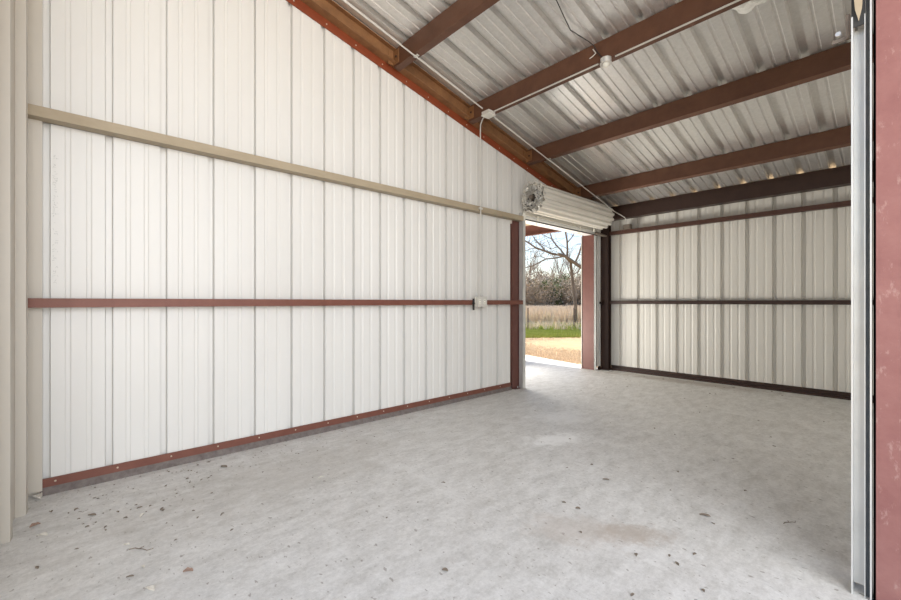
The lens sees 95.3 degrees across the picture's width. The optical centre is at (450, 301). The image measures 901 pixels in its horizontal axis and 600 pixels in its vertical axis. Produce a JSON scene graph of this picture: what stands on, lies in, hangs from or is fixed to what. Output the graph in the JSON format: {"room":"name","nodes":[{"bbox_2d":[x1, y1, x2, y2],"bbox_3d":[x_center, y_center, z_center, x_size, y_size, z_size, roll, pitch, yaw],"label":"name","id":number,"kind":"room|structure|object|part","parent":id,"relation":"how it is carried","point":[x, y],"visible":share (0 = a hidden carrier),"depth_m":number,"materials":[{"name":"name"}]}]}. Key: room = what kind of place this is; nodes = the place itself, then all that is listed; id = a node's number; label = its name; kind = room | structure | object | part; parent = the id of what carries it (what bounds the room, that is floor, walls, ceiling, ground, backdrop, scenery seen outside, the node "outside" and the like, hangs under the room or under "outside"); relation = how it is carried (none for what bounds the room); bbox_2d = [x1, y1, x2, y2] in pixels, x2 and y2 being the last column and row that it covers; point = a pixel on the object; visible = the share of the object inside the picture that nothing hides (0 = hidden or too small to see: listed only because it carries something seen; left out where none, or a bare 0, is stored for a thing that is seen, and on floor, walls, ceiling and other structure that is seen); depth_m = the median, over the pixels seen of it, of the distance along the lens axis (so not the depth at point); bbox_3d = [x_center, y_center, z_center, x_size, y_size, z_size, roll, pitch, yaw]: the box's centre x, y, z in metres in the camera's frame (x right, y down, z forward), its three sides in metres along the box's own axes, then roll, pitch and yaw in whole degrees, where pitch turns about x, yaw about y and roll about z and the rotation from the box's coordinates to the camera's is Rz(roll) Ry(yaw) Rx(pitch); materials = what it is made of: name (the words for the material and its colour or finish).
{"room":"farm building","nodes":[
{"label":"farm building","id":0,"kind":"room"},
{"bbox_2d":[0,0,38,544],"bbox_3d":[-2.083,-0.980,1.853,0.044,4.360,1.820,0,0,-36],"label":"wall","id":1,"kind":"structure","parent":0,"point":[14,495],"depth_m":2.09,"materials":[{"name":"beige metal"}]},
{"bbox_2d":[42,0,600,478],"bbox_3d":[0.054,-0.941,4.956,7.290,4.162,0.047,0,0,-42],"label":"wall","id":2,"kind":"structure","parent":0,"point":[122,218],"depth_m":3.32,"materials":[{"name":"grey metal"}]},
{"bbox_2d":[28,0,41,493],"bbox_3d":[-2.554,-0.865,2.523,0.067,4.070,0.016,0,0,-42],"label":"trim","id":3,"kind":"structure","parent":2,"relation":"attached to","point":[34,6],"depth_m":2.52,"materials":[{"name":"white metal"}]},
{"bbox_2d":[28,298,522,307],"bbox_3d":[-0.795,0.006,4.088,4.795,0.057,0.085,0,0,-42],"label":"beam","id":4,"kind":"structure","parent":2,"relation":"attached to","point":[32,302],"depth_m":3.16,"materials":[{"name":"red metal"}]},
{"bbox_2d":[472,296,486,309],"bbox_3d":[0.359,0.017,5.048,0.215,0.167,0.056,0,0,-42],"label":"outlet box","id":5,"kind":"object","parent":4,"relation":"attached to","point":[479,301],"visible":1,"depth_m":5.02,"materials":[{"name":"white plastic"}]},
{"bbox_3d":[0.387,-0.004,5.047,0.175,0.127,0.006,0,0,-42],"label":"plate","id":6,"kind":"part","parent":5,"relation":"part of","materials":[{"name":"grey"}]},
{"bbox_2d":[40,382,511,495],"bbox_3d":[-0.859,1.151,4.079,4.560,0.098,0.042,0,0,-42],"label":"baseboard","id":7,"kind":"structure","parent":2,"relation":"attached to","point":[57,484],"depth_m":3.27,"materials":[{"name":"red metal"}]},
{"bbox_2d":[28,103,523,221],"bbox_3d":[-0.792,-1.150,4.084,4.795,0.064,0.095,0,0,-42],"label":"beam","id":8,"kind":"structure","parent":2,"relation":"attached to","point":[44,114],"depth_m":3.18,"materials":[{"name":"beige metal"}]},
{"bbox_2d":[478,117,483,295],"bbox_3d":[0.379,-1.119,4.925,0.056,2.114,0.325,0,0,-4],"label":"conduit","id":9,"kind":"object","parent":8,"relation":"attached to","point":[480,208],"visible":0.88,"depth_m":5.05,"materials":[{"name":"grey"}]},
{"bbox_2d":[286,0,560,189],"bbox_3d":[0.037,-2.225,4.900,7.190,1.663,0.012,0,0,-42],"label":"trim","id":10,"kind":"structure","parent":2,"relation":"attached to","point":[298,4],"depth_m":4.42,"materials":[{"name":"red metal"}]},
{"bbox_2d":[511,220,590,235],"bbox_3d":[1.678,-1.285,6.588,2.330,0.200,0.184,0,0,-42],"label":"trim","id":11,"kind":"structure","parent":2,"relation":"attached to","point":[526,221],"depth_m":6.63,"materials":[{"name":"white metal"}]},
{"bbox_2d":[519,180,614,388],"bbox_3d":[1.927,-0.230,6.379,2.326,2.860,0.446,0,0,-42],"label":"door","id":12,"kind":"structure","parent":2,"relation":"in","point":[543,204],"depth_m":5.84,"materials":[{"name":"beige metal"}]},
{"bbox_2d":[522,202,597,231],"bbox_3d":[1.789,-1.332,6.466,2.110,0.217,0.015,0,0,-42],"label":"curtain","id":13,"kind":"object","parent":12,"relation":"hanging from","point":[532,216],"depth_m":6.31,"materials":[{"name":"beige metal"}]},
{"bbox_2d":[0,359,873,599],"bbox_3d":[-1.524,1.275,5.925,8.150,0.150,13.200,0,0,-42],"label":"floor","id":14,"kind":"structure","parent":0,"point":[501,527],"depth_m":2.33,"materials":[{"name":"concrete"}]},
{"bbox_2d":[33,492,41,498],"bbox_3d":[-2.512,1.182,2.501,0.049,0.031,0.049,0,0,-26],"label":"scrap","id":15,"kind":"object","parent":14,"relation":"on","point":[39,496],"visible":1,"depth_m":2.50,"materials":[{"name":"white paper"}]},
{"bbox_2d":[145,585,154,590],"bbox_3d":[-1.252,1.191,1.711,0.050,0.015,0.026,0,0,19],"label":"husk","id":16,"kind":"object","parent":14,"relation":"on","point":[151,587],"visible":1,"depth_m":1.71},
{"bbox_2d":[183,567,192,571],"bbox_3d":[-1.166,1.191,1.825,0.041,0.014,0.029,0,0,-10],"label":"dry leaf","id":17,"kind":"object","parent":14,"relation":"on","point":[187,568],"visible":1,"depth_m":1.83,"materials":[{"name":"brown plant"}]},
{"bbox_2d":[510,220,519,388],"bbox_3d":[0.844,0.040,5.781,0.190,2.320,0.290,0,0,-42],"label":"post","id":18,"kind":"object","parent":14,"relation":"on","point":[514,227],"visible":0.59,"depth_m":5.70,"materials":[{"name":"red metal"}]},
{"bbox_2d":[582,235,597,369],"bbox_3d":[2.497,-0.160,7.337,0.090,2.720,0.265,0,0,-42],"label":"post","id":19,"kind":"object","parent":14,"relation":"on","point":[587,241],"visible":0.83,"depth_m":7.31,"materials":[{"name":"red metal"}]},
{"bbox_2d":[581,236,581,367],"bbox_3d":[2.384,0.010,7.426,0.058,2.380,0.013,0,0,-42],"label":"trim","id":20,"kind":"structure","parent":19,"relation":"attached to","point":[581,236],"depth_m":7.41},
{"bbox_2d":[601,225,610,369],"bbox_3d":[2.763,-0.114,7.296,0.126,2.627,0.156,0,0,-42],"label":"column","id":21,"kind":"structure","parent":14,"relation":"on","point":[605,241],"depth_m":7.27,"materials":[{"name":"brown metal"}]},
{"bbox_2d":[610,161,873,220],"bbox_3d":[3.919,-1.538,6.012,0.140,0.221,3.620,0,0,-42],"label":"beam","id":22,"kind":"structure","parent":21,"relation":"on","point":[835,177],"depth_m":5.74,"materials":[{"name":"brown metal"}]},
{"bbox_2d":[301,0,594,200],"bbox_3d":[0.133,-2.313,4.928,7.110,1.690,0.103,0,0,-42],"label":"rafter","id":23,"kind":"object","parent":22,"relation":"on","point":[330,10],"visible":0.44,"depth_m":4.54,"materials":[{"name":"brown metal"}]},
{"bbox_2d":[388,0,499,71],"bbox_3d":[0.611,-2.508,2.943,0.135,0.199,3.559,0,0,-42],"label":"ceiling beam","id":24,"kind":"structure","parent":23,"relation":"attached to","point":[460,13],"depth_m":3.74,"materials":[{"name":"brown metal"}]},
{"bbox_2d":[342,0,626,223],"bbox_3d":[0.375,-2.131,4.642,7.024,1.665,0.117,0,0,-42],"label":"conduit","id":25,"kind":"object","parent":23,"relation":"attached to","point":[346,2],"visible":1,"depth_m":4.39,"materials":[{"name":"grey"}]},
{"bbox_2d":[464,0,749,123],"bbox_3d":[1.415,-2.274,3.679,0.135,0.199,3.559,0,0,-42],"label":"ceiling beam","id":26,"kind":"structure","parent":23,"relation":"attached to","point":[682,12],"depth_m":3.67,"materials":[{"name":"brown metal"}]},
{"bbox_2d":[481,109,495,118],"bbox_3d":[0.436,-2.161,4.723,0.120,0.046,0.120,0,0,-42],"label":"junction box","id":27,"kind":"object","parent":26,"relation":"attached to","point":[488,113],"visible":1,"depth_m":4.70,"materials":[{"name":"grey plastic"}]},
{"bbox_2d":[600,55,611,67],"bbox_3d":[1.395,-2.146,3.689,0.100,0.078,0.100,0,0,-20],"label":"junction box","id":28,"kind":"object","parent":26,"relation":"attached to","point":[605,61],"visible":1,"depth_m":3.66,"materials":[{"name":"grey plastic"}]},
{"bbox_2d":[602,62,608,67],"bbox_3d":[1.395,-2.122,3.689,0.060,0.029,0.057,0,0,-42],"label":"socket","id":29,"kind":"object","parent":28,"relation":"attached to","point":[604,64],"depth_m":3.67,"materials":[{"name":"white plastic"}]},
{"bbox_2d":[493,0,740,111],"bbox_3d":[1.555,-2.177,3.537,0.015,0.015,3.160,0,0,-42],"label":"conduit","id":30,"kind":"object","parent":26,"relation":"attached to","point":[735,1],"visible":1,"depth_m":3.49,"materials":[{"name":"grey"}]},
{"bbox_2d":[523,34,873,165],"bbox_3d":[2.263,-2.026,4.456,0.135,0.199,3.559,0,0,-42],"label":"ceiling beam","id":31,"kind":"structure","parent":23,"relation":"attached to","point":[835,60],"depth_m":4.09,"materials":[{"name":"brown metal"}]},
{"bbox_2d":[573,120,873,198],"bbox_3d":[3.223,-1.747,5.333,0.135,0.199,3.559,0,0,-42],"label":"ceiling beam","id":32,"kind":"structure","parent":23,"relation":"attached to","point":[840,137],"depth_m":5.08,"materials":[{"name":"brown metal"}]},
{"bbox_2d":[874,0,900,599],"bbox_3d":[1.797,-0.500,1.583,0.070,3.400,0.230,0,0,-42],"label":"post","id":33,"kind":"object","parent":14,"relation":"on","point":[887,13],"visible":1,"depth_m":1.62,"materials":[{"name":"red metal"}]},
{"bbox_2d":[832,0,872,599],"bbox_3d":[1.682,-0.075,1.704,0.105,2.550,0.120,0,0,-3],"label":"guide","id":34,"kind":"object","parent":33,"relation":"attached to","point":[861,10],"visible":1,"depth_m":1.69,"materials":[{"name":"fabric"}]},
{"bbox_2d":[333,0,873,225],"bbox_3d":[-1.059,-2.548,5.402,8.530,1.879,10.600,0,0,-42],"label":"ceiling","id":35,"kind":"structure","parent":0,"point":[511,41],"depth_m":4.12,"materials":[{"name":"metal"}]},
{"bbox_2d":[556,0,601,58],"bbox_3d":[0.730,-2.438,3.216,1.620,0.501,0.170,0,0,-42],"label":"wire","id":36,"kind":"object","parent":35,"relation":"hanging from","point":[556,0],"visible":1,"depth_m":3.68,"materials":[{"name":"black"}]},
{"bbox_2d":[732,0,766,13],"bbox_3d":[2.263,-2.314,3.111,0.322,0.114,0.322,0,0,-7],"label":"foam patch","id":37,"kind":"object","parent":35,"relation":"attached to","point":[744,8],"visible":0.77,"depth_m":3.15,"materials":[{"name":"white"}]},
{"bbox_2d":[525,355,873,403],"bbox_3d":[1.741,1.275,8.912,0.700,0.150,13.200,0,0,-42],"label":"slab edge","id":38,"kind":"structure","parent":0,"point":[528,357],"depth_m":8.13,"materials":[{"name":"grey concrete"}]},
{"bbox_3d":[-1.644,-0.200,12.152,0.080,2.800,0.150,0,0,-42],"label":"post","id":39,"kind":"object","parent":38,"relation":"on","visible":0},
{"bbox_2d":[525,225,560,236],"bbox_3d":[0.547,-1.490,9.758,0.080,0.220,6.340,0,0,-42],"label":"beam","id":40,"kind":"structure","parent":39,"relation":"attached to","point":[530,230],"depth_m":8.46,"materials":[{"name":"red metal"}]},
{"bbox_2d":[611,182,873,394],"bbox_3d":[4.101,-0.237,5.954,0.033,2.725,3.951,0,0,-42],"label":"wall","id":41,"kind":"structure","parent":0,"point":[801,255],"depth_m":5.89,"materials":[{"name":"metal"}]},
{"bbox_2d":[609,197,873,235],"bbox_3d":[3.991,-1.206,5.993,0.070,0.062,3.455,0,0,-42],"label":"beam","id":42,"kind":"structure","parent":41,"relation":"attached to","point":[847,203],"depth_m":5.81,"materials":[{"name":"brown metal"}]},
{"bbox_2d":[623,224,631,229],"bbox_3d":[3.010,-1.276,6.983,0.090,0.078,0.120,0,0,-42],"label":"outlet box","id":43,"kind":"object","parent":42,"relation":"attached to","point":[626,226],"visible":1,"depth_m":6.95,"materials":[{"name":"grey metal"}]},
{"bbox_2d":[609,300,873,304],"bbox_3d":[3.991,0.006,5.993,0.070,0.057,3.455,0,0,-42],"label":"beam","id":44,"kind":"structure","parent":41,"relation":"attached to","point":[776,302],"depth_m":5.75,"materials":[{"name":"brown metal"}]},
{"bbox_2d":[610,365,873,402],"bbox_3d":[4.009,1.157,5.992,0.046,0.085,3.470,0,0,-42],"label":"baseboard","id":45,"kind":"structure","parent":41,"relation":"attached to","point":[752,384],"depth_m":5.84,"materials":[{"name":"brown metal"}]},
{"label":"outside","id":46,"kind":"structure","parent":0,"visible":0},
{"bbox_2d":[525,337,580,364],"bbox_3d":[8.320,1.260,27.943,110.000,0.100,110.000,0,0,-42],"label":"ground","id":47,"kind":"structure","parent":46,"point":[572,343],"depth_m":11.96,"materials":[{"name":"beige plant"}]},
{"bbox_2d":[527,308,528,328],"bbox_3d":[3.311,0.805,17.508,0.035,1.110,0.050,0,0,-42],"label":"fence post","id":48,"kind":"object","parent":47,"relation":"on","point":[527,308],"visible":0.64,"depth_m":17.51,"materials":[{"name":"brown wood"}]},
{"bbox_2d":[525,243,544,279],"bbox_3d":[8.829,-2.830,44.868,3.748,8.186,3.860,0,0,-18],"label":"bare tree","id":49,"kind":"object","parent":47,"relation":"on","point":[531,263],"visible":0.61,"depth_m":45.12,"materials":[{"name":"grey plant"}]},
{"bbox_2d":[525,270,550,305],"bbox_3d":[5.988,-0.676,33.709,4.620,3.897,4.677,0,0,-17],"label":"dry shrub","id":50,"kind":"object","parent":47,"relation":"on","point":[528,278],"visible":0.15,"depth_m":32.83,"materials":[{"name":"brown plant"}]},
{"bbox_2d":[525,270,552,291],"bbox_3d":[7.766,-0.861,38.026,5.122,4.268,5.060,0,0,-25],"label":"dry shrub","id":51,"kind":"object","parent":47,"relation":"on","point":[537,270],"visible":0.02,"depth_m":37.04,"materials":[{"name":"plant"}]},
{"bbox_2d":[525,255,555,281],"bbox_3d":[13.262,-3.177,59.968,5.786,8.888,4.740,0,0,40],"label":"bare tree","id":52,"kind":"object","parent":47,"relation":"on","point":[538,255],"visible":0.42,"depth_m":60.26,"materials":[{"name":"grey plant"}]},
{"bbox_2d":[526,268,559,285],"bbox_3d":[9.726,-1.321,47.349,6.160,5.196,6.236,0,0,6],"label":"dry shrub","id":53,"kind":"object","parent":47,"relation":"on","point":[551,268],"visible":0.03,"depth_m":46.01,"materials":[{"name":"plant"}]},
{"bbox_2d":[525,280,564,306],"bbox_3d":[6.981,-0.307,33.231,3.740,3.155,3.786,0,0,-32],"label":"dry shrub","id":54,"kind":"object","parent":47,"relation":"on","point":[541,301],"visible":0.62,"depth_m":32.17,"materials":[{"name":"brown plant"}]},
{"bbox_2d":[529,279,565,305],"bbox_3d":[7.991,-0.301,34.028,3.310,3.145,3.709,0,0,41],"label":"shrub","id":55,"kind":"object","parent":47,"relation":"on","point":[560,295],"visible":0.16,"depth_m":33.03,"materials":[{"name":"brown plant"}]},
{"bbox_2d":[536,259,564,278],"bbox_3d":[13.426,-2.284,54.786,4.944,7.112,5.381,0,0,12],"label":"bare tree","id":56,"kind":"object","parent":47,"relation":"on","point":[561,259],"visible":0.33,"depth_m":54.75,"materials":[{"name":"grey plant"}]},
{"bbox_2d":[525,304,580,323],"bbox_3d":[7.463,0.740,27.546,8.668,1.160,15.006,0,0,11],"label":"dry grass","id":57,"kind":"structure","parent":47,"relation":"on","point":[550,313],"depth_m":21.32,"materials":[{"name":"beige plant"}]},
{"bbox_2d":[525,231,580,322],"bbox_3d":[5.362,-2.495,20.693,5.802,7.594,2.509,0,0,-13],"label":"bare tree","id":58,"kind":"object","parent":47,"relation":"on","point":[562,254],"visible":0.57,"depth_m":20.77,"materials":[{"name":"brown plant"}]},
{"bbox_2d":[525,328,580,337],"bbox_3d":[4.248,1.218,15.891,4.728,0.203,3.360,0,0,0],"label":"grass","id":59,"kind":"structure","parent":47,"relation":"on","point":[548,333],"depth_m":15.12,"materials":[{"name":"green plant"}]},
{"bbox_2d":[525,320,580,329],"bbox_3d":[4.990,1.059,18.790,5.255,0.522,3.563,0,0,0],"label":"dry grass","id":60,"kind":"structure","parent":47,"relation":"on","point":[538,323],"depth_m":17.89,"materials":[{"name":"beige plant"}]},
{"bbox_2d":[542,273,580,293],"bbox_3d":[9.305,-0.585,35.986,4.383,3.717,3.912,0,0,10],"label":"shrub","id":61,"kind":"object","parent":47,"relation":"on","point":[565,277],"visible":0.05,"depth_m":35.05,"materials":[{"name":"brown plant"}]},
{"bbox_2d":[543,277,580,306],"bbox_3d":[9.768,-0.400,34.141,3.960,3.340,4.009,0,0,36],"label":"dry shrub","id":62,"kind":"object","parent":47,"relation":"on","point":[569,297],"visible":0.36,"depth_m":33.02,"materials":[{"name":"plant"}]},
{"bbox_2d":[548,241,577,280],"bbox_3d":[13.996,-3.239,51.206,4.123,9.005,4.246,0,0,14],"label":"bare tree","id":63,"kind":"object","parent":47,"relation":"on","point":[556,263],"visible":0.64,"depth_m":50.63,"materials":[{"name":"grey plant"}]},
{"bbox_2d":[552,271,580,284],"bbox_3d":[11.420,-0.861,39.238,5.122,4.268,5.060,0,0,28],"label":"dry shrub","id":64,"kind":"object","parent":47,"relation":"on","point":[560,271],"visible":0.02,"depth_m":38.46,"materials":[{"name":"plant"}]},
{"bbox_2d":[555,274,580,305],"bbox_3d":[10.704,-0.584,33.790,4.400,3.712,4.454,0,0,21],"label":"dry shrub","id":65,"kind":"object","parent":47,"relation":"on","point":[576,279],"visible":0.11,"depth_m":33.28,"materials":[{"name":"brown plant"}]},
{"bbox_2d":[559,242,580,279],"bbox_3d":[13.774,-2.598,44.188,5.031,7.729,4.122,0,0,-6],"label":"bare tree","id":66,"kind":"object","parent":47,"relation":"on","point":[565,260],"visible":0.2,"depth_m":44.15,"materials":[{"name":"grey plant"}]},
{"bbox_2d":[573,308,574,326],"bbox_3d":[5.271,0.805,17.508,0.035,1.110,0.050,0,0,-42],"label":"fence post","id":67,"kind":"object","parent":47,"relation":"on","point":[573,308],"visible":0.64,"depth_m":17.48,"materials":[{"name":"brown wood"}]}
]}

